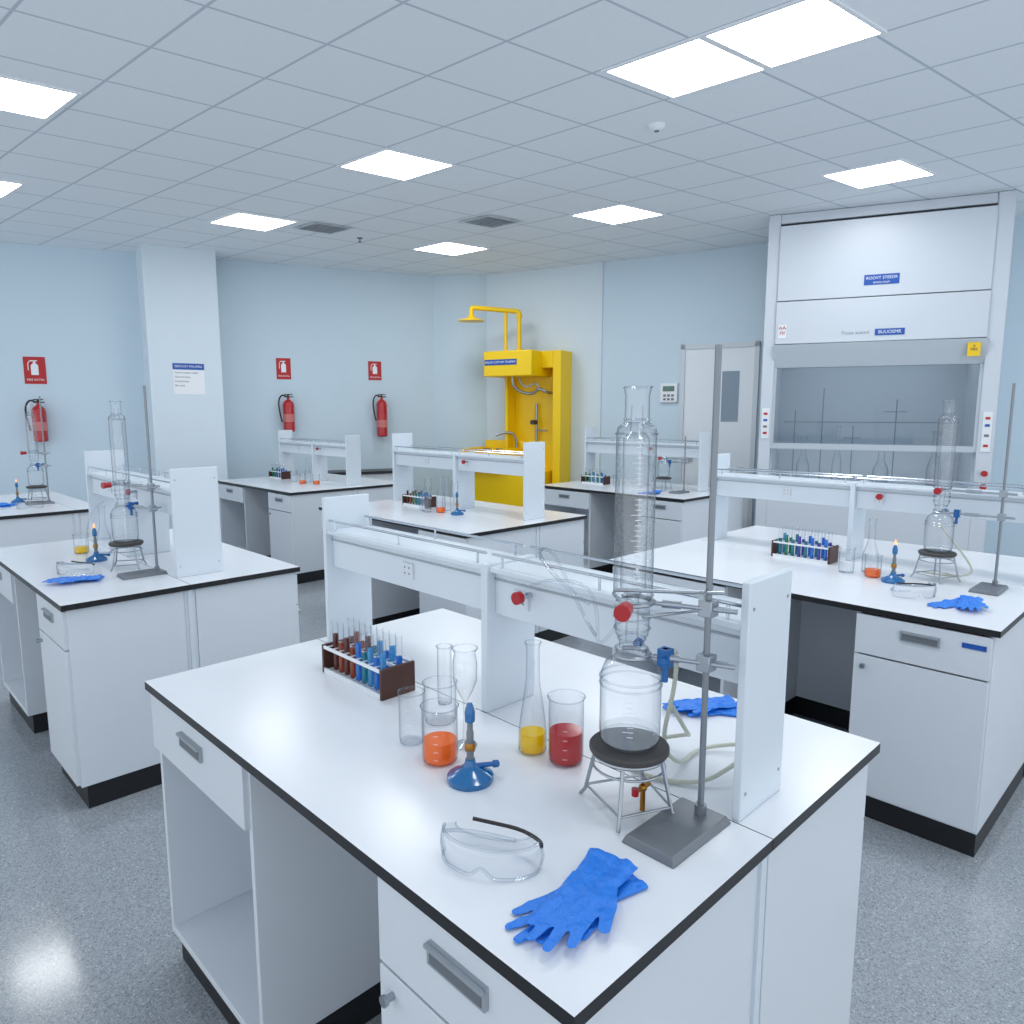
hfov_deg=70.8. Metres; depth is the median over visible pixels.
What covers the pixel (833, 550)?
test tube rack
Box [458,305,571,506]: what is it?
shower
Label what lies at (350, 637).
test tube
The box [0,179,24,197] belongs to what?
recessed light
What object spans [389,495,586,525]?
countertop
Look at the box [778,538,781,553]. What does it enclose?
test tube
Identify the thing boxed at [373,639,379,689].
test tube
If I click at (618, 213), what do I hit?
recessed light
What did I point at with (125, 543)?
tripod stand
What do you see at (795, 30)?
recessed light
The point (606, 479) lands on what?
test tube rack
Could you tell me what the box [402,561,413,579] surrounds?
outlet
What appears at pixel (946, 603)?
glove
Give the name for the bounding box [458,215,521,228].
ceiling vent
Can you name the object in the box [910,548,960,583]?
tripod stand
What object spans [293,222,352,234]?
ceiling vent
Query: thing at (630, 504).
chase
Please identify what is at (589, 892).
glove
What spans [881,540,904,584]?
burner
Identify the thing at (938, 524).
hose
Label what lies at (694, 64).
recessed light
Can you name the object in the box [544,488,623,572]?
base cabinet
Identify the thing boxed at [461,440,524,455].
basin
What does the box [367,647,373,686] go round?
test tube
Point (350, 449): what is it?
shelf
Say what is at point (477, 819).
goggles
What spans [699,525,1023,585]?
countertop
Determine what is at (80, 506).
countertop
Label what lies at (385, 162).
recessed light
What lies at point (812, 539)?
test tube
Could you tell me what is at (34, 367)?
safety sign
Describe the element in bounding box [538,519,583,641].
base cabinet
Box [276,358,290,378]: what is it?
safety sign
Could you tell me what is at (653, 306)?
wall
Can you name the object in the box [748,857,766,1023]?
chase
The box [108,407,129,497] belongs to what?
column
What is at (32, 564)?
countertop
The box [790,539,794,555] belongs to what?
test tube
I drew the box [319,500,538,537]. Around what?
countertop
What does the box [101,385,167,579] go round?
stand
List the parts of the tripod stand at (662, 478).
gauze plate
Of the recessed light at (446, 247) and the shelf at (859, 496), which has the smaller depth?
the shelf at (859, 496)
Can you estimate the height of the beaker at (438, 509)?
0.129 m
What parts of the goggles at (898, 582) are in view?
arm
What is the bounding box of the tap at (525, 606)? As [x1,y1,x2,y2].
[513,589,529,610]
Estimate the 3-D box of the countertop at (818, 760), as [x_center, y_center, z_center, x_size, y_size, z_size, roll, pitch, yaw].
[0.118,0.581,2.415,0.634,0.028,1.890,-8,11,-44]
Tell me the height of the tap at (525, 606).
0.052 m
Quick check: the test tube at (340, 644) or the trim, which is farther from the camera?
the trim
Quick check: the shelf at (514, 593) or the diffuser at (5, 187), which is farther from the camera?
the diffuser at (5, 187)
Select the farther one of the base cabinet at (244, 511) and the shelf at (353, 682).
the base cabinet at (244, 511)
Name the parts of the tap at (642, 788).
handle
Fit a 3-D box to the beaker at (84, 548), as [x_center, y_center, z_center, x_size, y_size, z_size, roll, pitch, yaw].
[-2.733,0.199,4.566,0.094,0.119,0.094,-8,11,-44]
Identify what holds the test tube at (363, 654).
in the test tube rack at (394, 680)
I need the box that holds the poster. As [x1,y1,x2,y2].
[172,363,205,394]
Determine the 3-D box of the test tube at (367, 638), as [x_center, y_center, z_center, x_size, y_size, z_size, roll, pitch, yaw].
[-0.488,0.465,2.450,0.025,0.175,0.024,-8,11,-44]
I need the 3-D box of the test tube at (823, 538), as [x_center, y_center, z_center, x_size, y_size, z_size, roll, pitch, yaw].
[1.877,0.197,4.340,0.025,0.175,0.024,-8,11,-44]
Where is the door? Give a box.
[677,341,760,527]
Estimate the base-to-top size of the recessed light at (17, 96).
0.012 m
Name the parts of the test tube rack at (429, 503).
rail, rail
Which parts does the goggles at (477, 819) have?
arm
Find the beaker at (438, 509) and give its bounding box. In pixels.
[436,504,445,511]
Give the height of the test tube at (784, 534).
0.175 m
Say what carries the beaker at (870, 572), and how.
on the countertop at (840, 584)
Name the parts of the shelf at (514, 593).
panel, rail, rail, panel, rail, rail, panel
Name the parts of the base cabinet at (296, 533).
handle, drawer, door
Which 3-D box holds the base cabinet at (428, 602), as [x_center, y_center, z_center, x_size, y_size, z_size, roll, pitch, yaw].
[-0.290,0.628,5.806,0.758,1.008,0.582,-8,11,-44]
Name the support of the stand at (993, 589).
on the countertop at (840, 584)
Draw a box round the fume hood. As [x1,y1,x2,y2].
[755,190,1016,552]
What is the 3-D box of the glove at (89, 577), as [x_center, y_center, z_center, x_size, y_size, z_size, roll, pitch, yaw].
[-2.307,0.352,3.773,0.272,0.014,0.125,-4,9,-24]
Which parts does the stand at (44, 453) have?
plate, rod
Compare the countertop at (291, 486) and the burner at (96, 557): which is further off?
the countertop at (291, 486)
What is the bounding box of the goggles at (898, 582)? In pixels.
[894,582,936,591]
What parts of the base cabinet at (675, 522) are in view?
handle, door, drawer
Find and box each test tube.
[332,633,338,669]
[337,626,344,672]
[343,632,349,675]
[348,628,355,677]
[348,636,353,646]
[353,626,359,646]
[355,642,361,680]
[360,640,365,651]
[361,652,367,683]
[365,636,370,651]
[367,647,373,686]
[371,645,376,656]
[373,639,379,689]
[377,640,383,656]
[379,649,386,669]
[383,645,389,667]
[389,634,395,664]
[395,635,402,664]
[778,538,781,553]
[782,533,786,552]
[784,535,788,554]
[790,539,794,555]
[795,533,799,554]
[797,536,800,556]
[801,539,805,554]
[803,530,808,557]
[808,536,811,555]
[810,538,813,558]
[814,541,818,556]
[816,543,820,559]
[821,537,825,557]
[823,540,827,560]
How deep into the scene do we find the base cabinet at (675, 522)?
7.56 m
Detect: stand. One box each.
[20,396,54,505]
[26,485,50,501]
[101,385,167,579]
[108,539,146,571]
[579,727,674,832]
[613,344,737,868]
[653,476,672,490]
[658,436,689,493]
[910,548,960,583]
[933,383,1017,595]
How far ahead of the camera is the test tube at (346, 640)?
2.43 m
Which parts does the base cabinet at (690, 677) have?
drawer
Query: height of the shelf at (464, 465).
0.670 m
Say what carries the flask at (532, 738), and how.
on the countertop at (341, 756)
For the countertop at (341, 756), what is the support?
on the base cabinet at (277, 922)
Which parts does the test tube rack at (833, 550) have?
rail, rail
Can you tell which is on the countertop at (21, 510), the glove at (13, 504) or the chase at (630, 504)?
the glove at (13, 504)
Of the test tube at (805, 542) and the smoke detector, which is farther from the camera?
the smoke detector
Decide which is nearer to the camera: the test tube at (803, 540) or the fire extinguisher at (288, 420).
the test tube at (803, 540)
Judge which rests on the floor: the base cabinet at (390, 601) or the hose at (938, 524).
the base cabinet at (390, 601)
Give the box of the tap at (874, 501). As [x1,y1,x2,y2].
[872,494,883,503]
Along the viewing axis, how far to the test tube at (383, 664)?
2.27 m
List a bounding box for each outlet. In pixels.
[132,490,136,498]
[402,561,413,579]
[781,487,790,495]
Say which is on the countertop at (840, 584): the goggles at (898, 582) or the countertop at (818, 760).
the goggles at (898, 582)
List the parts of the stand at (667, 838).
clamp knob, plate, rod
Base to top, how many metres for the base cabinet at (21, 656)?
1.008 m
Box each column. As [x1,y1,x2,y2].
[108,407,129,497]
[135,243,227,541]
[433,275,485,496]
[612,386,658,641]
[933,410,957,505]
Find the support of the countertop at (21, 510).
on the base cabinet
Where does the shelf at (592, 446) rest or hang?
on the countertop at (692, 488)
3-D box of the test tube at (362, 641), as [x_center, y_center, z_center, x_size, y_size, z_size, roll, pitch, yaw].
[-0.513,0.461,2.475,0.025,0.175,0.024,-8,11,-44]
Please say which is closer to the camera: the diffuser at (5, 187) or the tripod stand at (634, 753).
the tripod stand at (634, 753)
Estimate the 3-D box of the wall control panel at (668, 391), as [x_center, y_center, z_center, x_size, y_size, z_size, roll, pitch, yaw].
[2.134,-1.619,9.785,0.240,0.260,0.056,5,9,30]
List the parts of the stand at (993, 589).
clamp knob, plate, rod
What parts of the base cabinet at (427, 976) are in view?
knob, door, handle, drawer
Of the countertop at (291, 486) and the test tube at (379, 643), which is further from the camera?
the countertop at (291, 486)
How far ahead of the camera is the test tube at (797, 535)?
4.45 m
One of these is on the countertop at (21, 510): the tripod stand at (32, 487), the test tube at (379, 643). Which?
the tripod stand at (32, 487)
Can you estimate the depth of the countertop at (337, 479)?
9.15 m
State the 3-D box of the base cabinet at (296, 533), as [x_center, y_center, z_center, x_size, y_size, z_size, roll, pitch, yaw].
[-2.355,0.253,8.452,0.818,1.008,0.548,-8,11,-44]
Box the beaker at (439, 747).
[421,707,457,765]
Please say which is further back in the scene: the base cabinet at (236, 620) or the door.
the door
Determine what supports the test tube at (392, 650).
in the test tube rack at (394, 680)
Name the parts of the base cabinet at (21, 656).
drawer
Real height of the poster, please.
0.400 m
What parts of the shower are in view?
panel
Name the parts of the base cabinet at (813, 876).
door, drawer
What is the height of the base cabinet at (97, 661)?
1.008 m
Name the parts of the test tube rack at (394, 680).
rail, rail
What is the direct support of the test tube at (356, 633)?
in the test tube rack at (394, 680)
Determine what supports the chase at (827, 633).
on the floor
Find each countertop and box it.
[0,493,75,519]
[0,538,190,611]
[30,491,88,512]
[86,529,299,589]
[144,639,772,1023]
[218,477,355,494]
[291,473,392,489]
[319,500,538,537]
[319,608,879,850]
[328,468,392,480]
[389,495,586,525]
[545,481,708,501]
[595,478,709,492]
[609,539,1023,637]
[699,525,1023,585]
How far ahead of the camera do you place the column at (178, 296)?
9.35 m
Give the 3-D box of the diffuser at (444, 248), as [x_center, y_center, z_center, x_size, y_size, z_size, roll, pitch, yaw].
[-0.789,-3.369,9.220,0.652,0.001,0.685,-8,11,-44]
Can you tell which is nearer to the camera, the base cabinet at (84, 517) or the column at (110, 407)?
the column at (110, 407)
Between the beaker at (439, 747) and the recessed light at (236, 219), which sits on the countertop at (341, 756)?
the beaker at (439, 747)
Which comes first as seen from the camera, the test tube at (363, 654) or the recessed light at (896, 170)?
the test tube at (363, 654)
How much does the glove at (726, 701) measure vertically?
0.014 m
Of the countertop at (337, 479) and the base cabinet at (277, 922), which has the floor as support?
the base cabinet at (277, 922)
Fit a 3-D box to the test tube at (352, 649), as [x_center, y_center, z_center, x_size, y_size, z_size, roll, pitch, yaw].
[-0.532,0.471,2.406,0.025,0.175,0.024,-8,11,-44]
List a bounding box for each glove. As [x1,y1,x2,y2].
[0,502,11,505]
[0,503,19,506]
[42,574,101,582]
[47,575,104,580]
[505,874,647,943]
[526,848,637,951]
[662,695,736,713]
[662,704,736,716]
[927,597,960,608]
[956,595,988,610]
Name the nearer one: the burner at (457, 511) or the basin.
the burner at (457, 511)
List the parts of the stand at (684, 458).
plate, rod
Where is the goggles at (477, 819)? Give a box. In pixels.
[441,816,542,868]
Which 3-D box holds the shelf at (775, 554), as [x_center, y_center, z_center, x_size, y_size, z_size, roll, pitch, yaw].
[1.784,0.281,4.402,0.130,0.008,0.336,-8,11,-44]
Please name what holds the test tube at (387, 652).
in the test tube rack at (394, 680)
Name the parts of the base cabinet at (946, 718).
door, handle, drawer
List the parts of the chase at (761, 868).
panel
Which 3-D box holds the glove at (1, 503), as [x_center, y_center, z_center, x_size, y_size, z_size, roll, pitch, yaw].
[-4.840,-0.079,6.816,0.125,0.014,0.272,-8,11,-44]
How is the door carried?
in the wall at (653, 306)
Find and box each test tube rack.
[269,470,290,478]
[322,639,414,700]
[402,493,435,507]
[581,474,609,484]
[771,538,838,564]
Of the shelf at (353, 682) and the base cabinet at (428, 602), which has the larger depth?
the base cabinet at (428, 602)
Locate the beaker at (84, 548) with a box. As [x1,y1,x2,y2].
[73,540,88,552]
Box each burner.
[11,480,26,502]
[85,523,109,561]
[447,702,499,791]
[451,492,465,515]
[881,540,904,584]
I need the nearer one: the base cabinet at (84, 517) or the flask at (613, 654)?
the flask at (613, 654)
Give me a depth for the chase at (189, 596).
3.79 m
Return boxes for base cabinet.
[0,513,74,547]
[0,566,48,733]
[36,591,188,808]
[80,512,90,538]
[151,694,381,1023]
[195,572,299,667]
[218,483,270,557]
[268,490,352,583]
[321,511,419,624]
[357,486,392,501]
[378,867,755,1023]
[418,527,534,619]
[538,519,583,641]
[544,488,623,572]
[612,565,801,714]
[637,498,708,552]
[727,496,742,531]
[758,764,867,1023]
[849,611,1023,857]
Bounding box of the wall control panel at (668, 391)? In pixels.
[660,383,677,402]
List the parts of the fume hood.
control plate, lattice rod, sash frame, panel, panel, service knob, control plate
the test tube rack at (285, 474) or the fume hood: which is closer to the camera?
the fume hood
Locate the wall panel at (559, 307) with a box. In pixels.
[487,262,599,481]
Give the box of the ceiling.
[0,0,1023,275]
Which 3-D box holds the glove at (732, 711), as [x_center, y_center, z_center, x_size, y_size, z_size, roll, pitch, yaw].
[0.571,0.593,2.170,0.231,0.016,0.106,1,8,10]
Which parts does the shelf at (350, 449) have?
panel, panel, panel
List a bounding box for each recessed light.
[0,74,81,119]
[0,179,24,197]
[207,211,298,231]
[337,147,455,180]
[411,241,489,255]
[569,203,665,224]
[601,34,769,98]
[700,0,887,68]
[820,158,937,188]
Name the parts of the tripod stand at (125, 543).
leg, gauze plate, leg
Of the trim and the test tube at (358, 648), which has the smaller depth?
the test tube at (358, 648)
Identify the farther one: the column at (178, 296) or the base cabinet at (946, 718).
the column at (178, 296)
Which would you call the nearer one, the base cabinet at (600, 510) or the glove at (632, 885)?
the glove at (632, 885)
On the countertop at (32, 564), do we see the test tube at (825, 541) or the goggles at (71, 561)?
the goggles at (71, 561)
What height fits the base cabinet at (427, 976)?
1.008 m
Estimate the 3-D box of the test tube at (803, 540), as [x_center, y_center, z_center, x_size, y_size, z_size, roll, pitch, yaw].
[1.792,0.185,4.425,0.025,0.175,0.024,-8,11,-44]
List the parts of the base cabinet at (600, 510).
handle, drawer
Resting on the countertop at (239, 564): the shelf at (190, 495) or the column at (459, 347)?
the shelf at (190, 495)
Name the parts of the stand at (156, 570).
clamp knob, plate, rod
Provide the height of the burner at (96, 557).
0.230 m
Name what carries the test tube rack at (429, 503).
on the countertop at (476, 524)
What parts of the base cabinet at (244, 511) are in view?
drawer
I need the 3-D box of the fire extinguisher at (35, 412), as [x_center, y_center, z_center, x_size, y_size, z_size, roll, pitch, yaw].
[-6.058,-1.168,9.177,0.228,0.538,0.199,-4,9,-24]
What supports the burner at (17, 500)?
on the countertop at (21, 510)
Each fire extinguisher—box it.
[24,399,48,441]
[278,394,294,431]
[372,394,387,436]
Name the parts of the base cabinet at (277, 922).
handle, drawer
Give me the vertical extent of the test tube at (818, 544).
0.175 m
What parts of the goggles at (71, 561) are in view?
arm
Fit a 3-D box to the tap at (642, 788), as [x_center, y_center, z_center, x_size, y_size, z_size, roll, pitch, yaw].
[0.291,0.646,1.627,0.063,0.065,0.019,-8,11,-44]
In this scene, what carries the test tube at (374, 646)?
in the test tube rack at (394, 680)
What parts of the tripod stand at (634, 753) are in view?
leg, leg, gauze plate, leg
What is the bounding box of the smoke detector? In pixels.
[648,122,665,132]
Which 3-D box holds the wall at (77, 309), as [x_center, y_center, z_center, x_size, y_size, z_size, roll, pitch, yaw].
[-6.054,-1.377,9.328,11.618,3.990,0.122,-4,9,-24]
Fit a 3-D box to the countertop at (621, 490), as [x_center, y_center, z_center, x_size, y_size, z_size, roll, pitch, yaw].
[1.284,-0.247,8.263,0.688,0.028,2.020,-8,11,-44]
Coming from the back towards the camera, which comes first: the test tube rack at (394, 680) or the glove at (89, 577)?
the glove at (89, 577)
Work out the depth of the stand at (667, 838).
1.52 m
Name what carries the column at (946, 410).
attached to the stand at (993, 589)
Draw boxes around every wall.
[0,242,435,501]
[486,215,1023,556]
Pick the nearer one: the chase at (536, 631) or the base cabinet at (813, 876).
the base cabinet at (813, 876)
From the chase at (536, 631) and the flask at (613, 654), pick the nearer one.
the flask at (613, 654)
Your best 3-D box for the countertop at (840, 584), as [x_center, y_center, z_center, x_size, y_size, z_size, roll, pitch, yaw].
[1.653,0.355,4.013,0.998,0.028,2.020,-8,11,-44]
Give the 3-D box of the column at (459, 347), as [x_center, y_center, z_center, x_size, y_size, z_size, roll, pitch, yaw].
[-0.800,-1.685,11.499,0.750,3.990,0.800,-8,11,-44]
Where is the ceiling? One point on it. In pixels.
(187, 115)
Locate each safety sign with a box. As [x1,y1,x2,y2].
[23,357,46,383]
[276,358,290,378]
[368,361,381,379]
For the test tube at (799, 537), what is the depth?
4.38 m
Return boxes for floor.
[0,579,1023,1023]
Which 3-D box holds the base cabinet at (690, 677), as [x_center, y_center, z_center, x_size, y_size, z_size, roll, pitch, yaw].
[1.212,0.812,4.504,0.980,1.008,0.760,-8,11,-44]
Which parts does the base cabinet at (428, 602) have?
drawer, door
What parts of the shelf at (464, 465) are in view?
panel, rail, rail, panel, rail, rail, panel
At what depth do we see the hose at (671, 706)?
1.75 m
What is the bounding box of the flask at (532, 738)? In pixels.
[518,641,546,753]
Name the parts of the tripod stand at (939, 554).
leg, gauze plate, leg, leg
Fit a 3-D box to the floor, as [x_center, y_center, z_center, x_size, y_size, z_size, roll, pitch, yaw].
[-0.661,1.110,6.351,14.002,0.100,16.204,-8,11,-44]
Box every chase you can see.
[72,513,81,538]
[184,589,199,669]
[534,526,538,636]
[623,496,637,555]
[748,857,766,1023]
[794,601,1023,779]
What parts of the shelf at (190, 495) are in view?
panel, rail, rail, panel, rail, panel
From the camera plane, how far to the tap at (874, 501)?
4.22 m
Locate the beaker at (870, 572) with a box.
[864,554,880,576]
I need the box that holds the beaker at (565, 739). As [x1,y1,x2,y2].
[548,698,583,765]
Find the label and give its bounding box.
[962,642,986,651]
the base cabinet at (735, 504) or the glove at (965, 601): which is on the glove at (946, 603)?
the glove at (965, 601)
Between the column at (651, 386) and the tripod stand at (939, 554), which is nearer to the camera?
the column at (651, 386)
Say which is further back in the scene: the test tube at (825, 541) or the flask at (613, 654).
the test tube at (825, 541)
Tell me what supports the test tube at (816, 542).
in the test tube rack at (833, 550)
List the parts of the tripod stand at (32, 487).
gauze plate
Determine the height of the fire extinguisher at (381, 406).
0.638 m
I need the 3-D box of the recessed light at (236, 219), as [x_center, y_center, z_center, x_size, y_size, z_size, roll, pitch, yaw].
[-2.846,-3.184,7.905,0.701,0.012,0.737,-8,11,-44]
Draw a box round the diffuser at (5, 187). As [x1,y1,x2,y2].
[0,181,19,196]
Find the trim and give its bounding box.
[597,262,603,478]
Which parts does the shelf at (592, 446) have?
panel, rail, rail, panel, rail, rail, panel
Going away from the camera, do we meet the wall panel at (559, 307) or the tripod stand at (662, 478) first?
the tripod stand at (662, 478)
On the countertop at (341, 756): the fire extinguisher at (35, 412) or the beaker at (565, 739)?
the beaker at (565, 739)
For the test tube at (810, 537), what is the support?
in the test tube rack at (833, 550)
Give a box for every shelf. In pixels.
[84,450,222,577]
[278,430,360,485]
[322,493,791,821]
[324,669,379,699]
[392,433,544,519]
[584,427,709,491]
[715,453,1023,584]
[773,552,826,563]
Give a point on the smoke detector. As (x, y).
(655, 127)
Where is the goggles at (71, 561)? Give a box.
[57,561,94,565]
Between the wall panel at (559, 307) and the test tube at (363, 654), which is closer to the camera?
the test tube at (363, 654)
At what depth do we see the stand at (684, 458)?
7.90 m
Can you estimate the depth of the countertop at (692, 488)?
8.67 m
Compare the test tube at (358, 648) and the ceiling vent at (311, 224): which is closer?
the test tube at (358, 648)
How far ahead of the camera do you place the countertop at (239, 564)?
4.21 m
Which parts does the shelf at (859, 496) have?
panel, rail, rail, panel, rail, rail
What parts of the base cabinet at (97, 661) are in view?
handle, drawer, door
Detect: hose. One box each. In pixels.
[636,648,734,784]
[923,523,972,576]
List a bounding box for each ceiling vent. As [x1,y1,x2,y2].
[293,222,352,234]
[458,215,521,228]
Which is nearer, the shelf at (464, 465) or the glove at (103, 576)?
the glove at (103, 576)
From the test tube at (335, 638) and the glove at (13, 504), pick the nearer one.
the test tube at (335, 638)
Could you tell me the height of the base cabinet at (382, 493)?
1.008 m
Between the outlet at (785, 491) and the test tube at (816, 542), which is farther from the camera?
the outlet at (785, 491)
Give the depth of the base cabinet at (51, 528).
6.36 m
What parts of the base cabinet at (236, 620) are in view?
drawer, door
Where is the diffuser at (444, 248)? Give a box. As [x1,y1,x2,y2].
[416,243,483,254]
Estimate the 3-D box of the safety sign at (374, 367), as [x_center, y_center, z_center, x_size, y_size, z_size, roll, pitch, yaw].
[-2.083,-2.145,10.937,0.200,0.280,0.014,-4,9,-24]
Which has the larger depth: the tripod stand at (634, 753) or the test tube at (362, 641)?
the test tube at (362, 641)
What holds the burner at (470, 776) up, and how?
on the countertop at (341, 756)
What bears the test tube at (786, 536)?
in the test tube rack at (833, 550)
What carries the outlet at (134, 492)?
attached to the shelf at (190, 495)
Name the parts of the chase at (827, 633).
panel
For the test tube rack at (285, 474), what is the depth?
9.50 m
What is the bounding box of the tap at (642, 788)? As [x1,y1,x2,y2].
[631,781,650,810]
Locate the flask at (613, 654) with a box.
[599,654,661,748]
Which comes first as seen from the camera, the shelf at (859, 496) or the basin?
the shelf at (859, 496)
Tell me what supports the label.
attached to the base cabinet at (946, 718)
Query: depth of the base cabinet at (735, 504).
8.12 m
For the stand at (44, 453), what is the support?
on the countertop at (21, 510)

